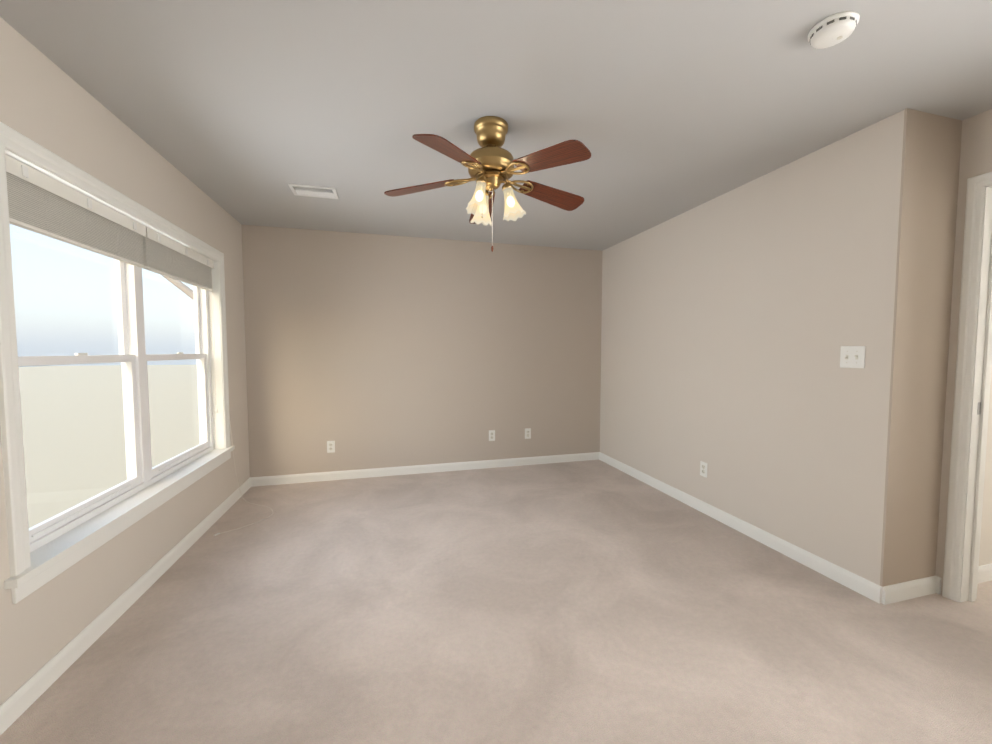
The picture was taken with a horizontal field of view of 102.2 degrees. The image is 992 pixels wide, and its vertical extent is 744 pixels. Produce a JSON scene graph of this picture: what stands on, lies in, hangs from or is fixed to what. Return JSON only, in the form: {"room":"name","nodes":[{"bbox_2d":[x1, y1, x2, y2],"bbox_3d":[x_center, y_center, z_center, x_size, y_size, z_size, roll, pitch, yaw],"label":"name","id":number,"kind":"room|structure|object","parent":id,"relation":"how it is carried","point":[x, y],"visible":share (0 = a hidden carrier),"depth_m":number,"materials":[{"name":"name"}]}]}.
{"room":"empty bedroom","nodes":[
{"label":"empty bedroom","id":0,"kind":"room"},
{"bbox_2d":[0,17,249,704],"bbox_3d":[-1.703,0.001,1.167,0.160,2.400,5.450,-1,3,-15],"label":"wall","id":1,"kind":"structure","parent":0,"point":[48,103],"depth_m":1.84,"materials":[{"name":"beige paint"}]},
{"bbox_2d":[0,122,234,603],"bbox_3d":[-1.976,-0.069,2.257,0.191,1.640,1.996,-1,3,-15],"label":"window unit","id":2,"kind":"structure","parent":1,"relation":"in","point":[132,357],"depth_m":1.96,"materials":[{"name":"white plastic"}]},
{"bbox_2d":[5,154,213,290],"bbox_3d":[-1.964,-0.695,2.227,0.055,0.228,1.778,-1,3,-15],"label":"window blinds","id":3,"kind":"object","parent":2,"relation":"attached to","point":[42,203],"visible":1,"depth_m":1.83,"materials":[{"name":"white fabric"}]},
{"bbox_2d":[211,270,272,535],"bbox_3d":[-1.934,0.149,3.003,0.424,1.909,0.641,-1,3,-15],"label":"blind cord","id":4,"kind":"object","parent":3,"relation":"hanging from","point":[230,425],"visible":0.98,"depth_m":3.11,"materials":[{"name":"beige plastic"}]},
{"bbox_2d":[0,477,251,734],"bbox_3d":[-1.619,1.156,1.251,0.014,0.085,5.150,-1,3,-15],"label":"baseboard","id":5,"kind":"structure","parent":1,"relation":"attached to","point":[14,706],"depth_m":1.75,"materials":[{"name":"white wood"}]},
{"bbox_2d":[241,225,601,476],"bbox_3d":[3.031,-0.210,5.179,11.070,2.400,0.150,-1,3,-15],"label":"wall","id":6,"kind":"structure","parent":0,"point":[366,351],"depth_m":4.06,"materials":[{"name":"beige paint"}]},
{"bbox_2d":[327,441,334,452],"bbox_3d":[-1.608,0.728,3.898,0.070,0.115,0.007,-1,3,-15],"label":"electrical outlet","id":7,"kind":"object","parent":6,"relation":"attached to","point":[330,446],"visible":1,"depth_m":3.90,"materials":[{"name":"white plastic"}]},
{"bbox_2d":[252,452,599,486],"bbox_3d":[-0.526,1.000,4.200,3.600,0.085,0.014,-1,3,-15],"label":"baseboard","id":8,"kind":"structure","parent":6,"relation":"attached to","point":[443,467],"depth_m":4.12,"materials":[{"name":"white wood"}]},
{"bbox_2d":[489,430,494,440],"bbox_3d":[-0.044,0.686,4.317,0.070,0.115,0.007,-1,3,-15],"label":"electrical outlet","id":9,"kind":"object","parent":6,"relation":"attached to","point":[491,435],"visible":1,"depth_m":4.32,"materials":[{"name":"white plastic"}]},
{"bbox_2d":[525,428,530,438],"bbox_3d":[0.352,0.681,4.423,0.070,0.115,0.007,-1,3,-15],"label":"electrical outlet","id":10,"kind":"object","parent":6,"relation":"attached to","point":[527,433],"visible":1,"depth_m":4.42,"materials":[{"name":"white plastic"}]},
{"bbox_2d":[0,460,991,743],"bbox_3d":[3.642,1.184,2.669,11.230,0.120,5.450,-1,3,-15],"label":"floor","id":11,"kind":"structure","parent":0,"point":[586,602],"depth_m":1.77,"materials":[{"name":"carpet"}]},
{"bbox_2d":[0,0,991,250],"bbox_3d":[3.642,-1.333,2.537,11.230,0.120,5.450,-1,3,-15],"label":"ceiling","id":12,"kind":"structure","parent":0,"point":[243,112],"depth_m":1.74,"materials":[{"name":"grey paint"}]},
{"bbox_2d":[288,183,338,198],"bbox_3d":[-1.294,-1.283,2.853,0.300,0.019,0.200,-1,3,-15],"label":"ceiling vent","id":13,"kind":"object","parent":12,"relation":"in","point":[313,191],"visible":1,"depth_m":2.84,"materials":[{"name":"white metal"}]},
{"bbox_2d":[384,116,590,251],"bbox_3d":[-0.017,-0.932,2.072,1.085,0.632,1.072,-1,3,-15],"label":"ceiling fan","id":14,"kind":"object","parent":12,"relation":"hanging from","point":[490,163],"visible":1,"depth_m":1.97,"materials":[{"name":"brown wood"}]},
{"bbox_2d":[808,11,859,48],"bbox_3d":[1.187,-1.194,1.411,0.140,0.040,0.140,-1,3,-15],"label":"smoke detector","id":15,"kind":"object","parent":12,"relation":"attached to","point":[833,30],"visible":1,"depth_m":1.38,"materials":[{"name":"white plastic"}]},
{"bbox_2d":[600,108,961,586],"bbox_3d":[1.764,-0.113,3.329,0.400,2.400,2.770,-1,3,-15],"label":"wall","id":16,"kind":"structure","parent":0,"point":[734,321],"depth_m":2.33,"materials":[{"name":"beige paint"}]},
{"bbox_2d":[700,461,706,477],"bbox_3d":[1.620,0.759,3.124,0.007,0.115,0.070,-1,3,-15],"label":"electrical outlet","id":17,"kind":"object","parent":16,"relation":"attached to","point":[703,469],"visible":1,"depth_m":3.12,"materials":[{"name":"white plastic"}]},
{"bbox_2d":[600,452,891,604],"bbox_3d":[1.568,1.047,3.320,0.014,0.085,2.764,-1,3,-15],"label":"baseboard","id":18,"kind":"structure","parent":16,"relation":"attached to","point":[879,594],"depth_m":2.56,"materials":[{"name":"white wood"}]},
{"bbox_2d":[840,346,865,367],"bbox_3d":[1.875,-0.079,2.111,0.017,0.115,0.116,-1,3,-15],"label":"switch plate","id":19,"kind":"object","parent":16,"relation":"attached to","point":[852,356],"visible":1,"depth_m":2.11,"materials":[{"name":"white plastic"}]},
{"bbox_2d":[888,576,941,603],"bbox_3d":[2.122,1.114,2.041,0.390,0.085,0.025,-1,3,-15],"label":"baseboard","id":20,"kind":"structure","parent":16,"relation":"attached to","point":[921,587],"depth_m":2.05,"materials":[{"name":"white wood"}]},
{"bbox_2d":[935,109,991,593],"bbox_3d":[2.674,0.015,0.911,0.120,2.400,2.380,-1,3,-15],"label":"wall","id":21,"kind":"structure","parent":0,"point":[976,150],"depth_m":2.00,"materials":[{"name":"beige paint"}]},
{"bbox_2d":[942,172,991,602],"bbox_3d":[2.485,0.126,1.620,0.155,2.102,0.849,-1,3,-15],"label":"door frame","id":22,"kind":"structure","parent":21,"relation":"attached to","point":[968,447],"depth_m":1.97,"materials":[{"name":"white wood"}]},
{"bbox_2d":[979,369,991,565],"bbox_3d":[3.971,-0.072,2.552,3.460,2.400,0.120,-1,3,-15],"label":"wall","id":23,"kind":"structure","parent":0,"point":[985,555],"depth_m":2.18,"materials":[{"name":"beige paint"}]},
{"bbox_2d":[977,563,991,583],"bbox_3d":[3.987,1.088,2.536,3.230,0.085,0.037,-1,3,-15],"label":"baseboard","id":24,"kind":"structure","parent":23,"relation":"attached to","point":[984,573],"depth_m":2.14,"materials":[{"name":"white wood"}]},
{"label":"outside","id":25,"kind":"structure","parent":0,"visible":0},
{"bbox_2d":[18,365,199,527],"bbox_3d":[-57.629,2.353,36.339,89.070,0.200,180.000,-1,3,-15],"label":"ground","id":26,"kind":"structure","parent":25,"point":[112,452],"depth_m":22.07,"materials":[{"name":"sand"}]},
{"bbox_2d":[160,274,193,298],"bbox_3d":[-6.888,-3.829,7.114,10.086,15.337,7.499,-1,3,-15],"label":"tree","id":27,"kind":"object","parent":26,"relation":"on","point":[188,291],"depth_m":7.86,"materials":[{"name":"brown plant"}]}
]}

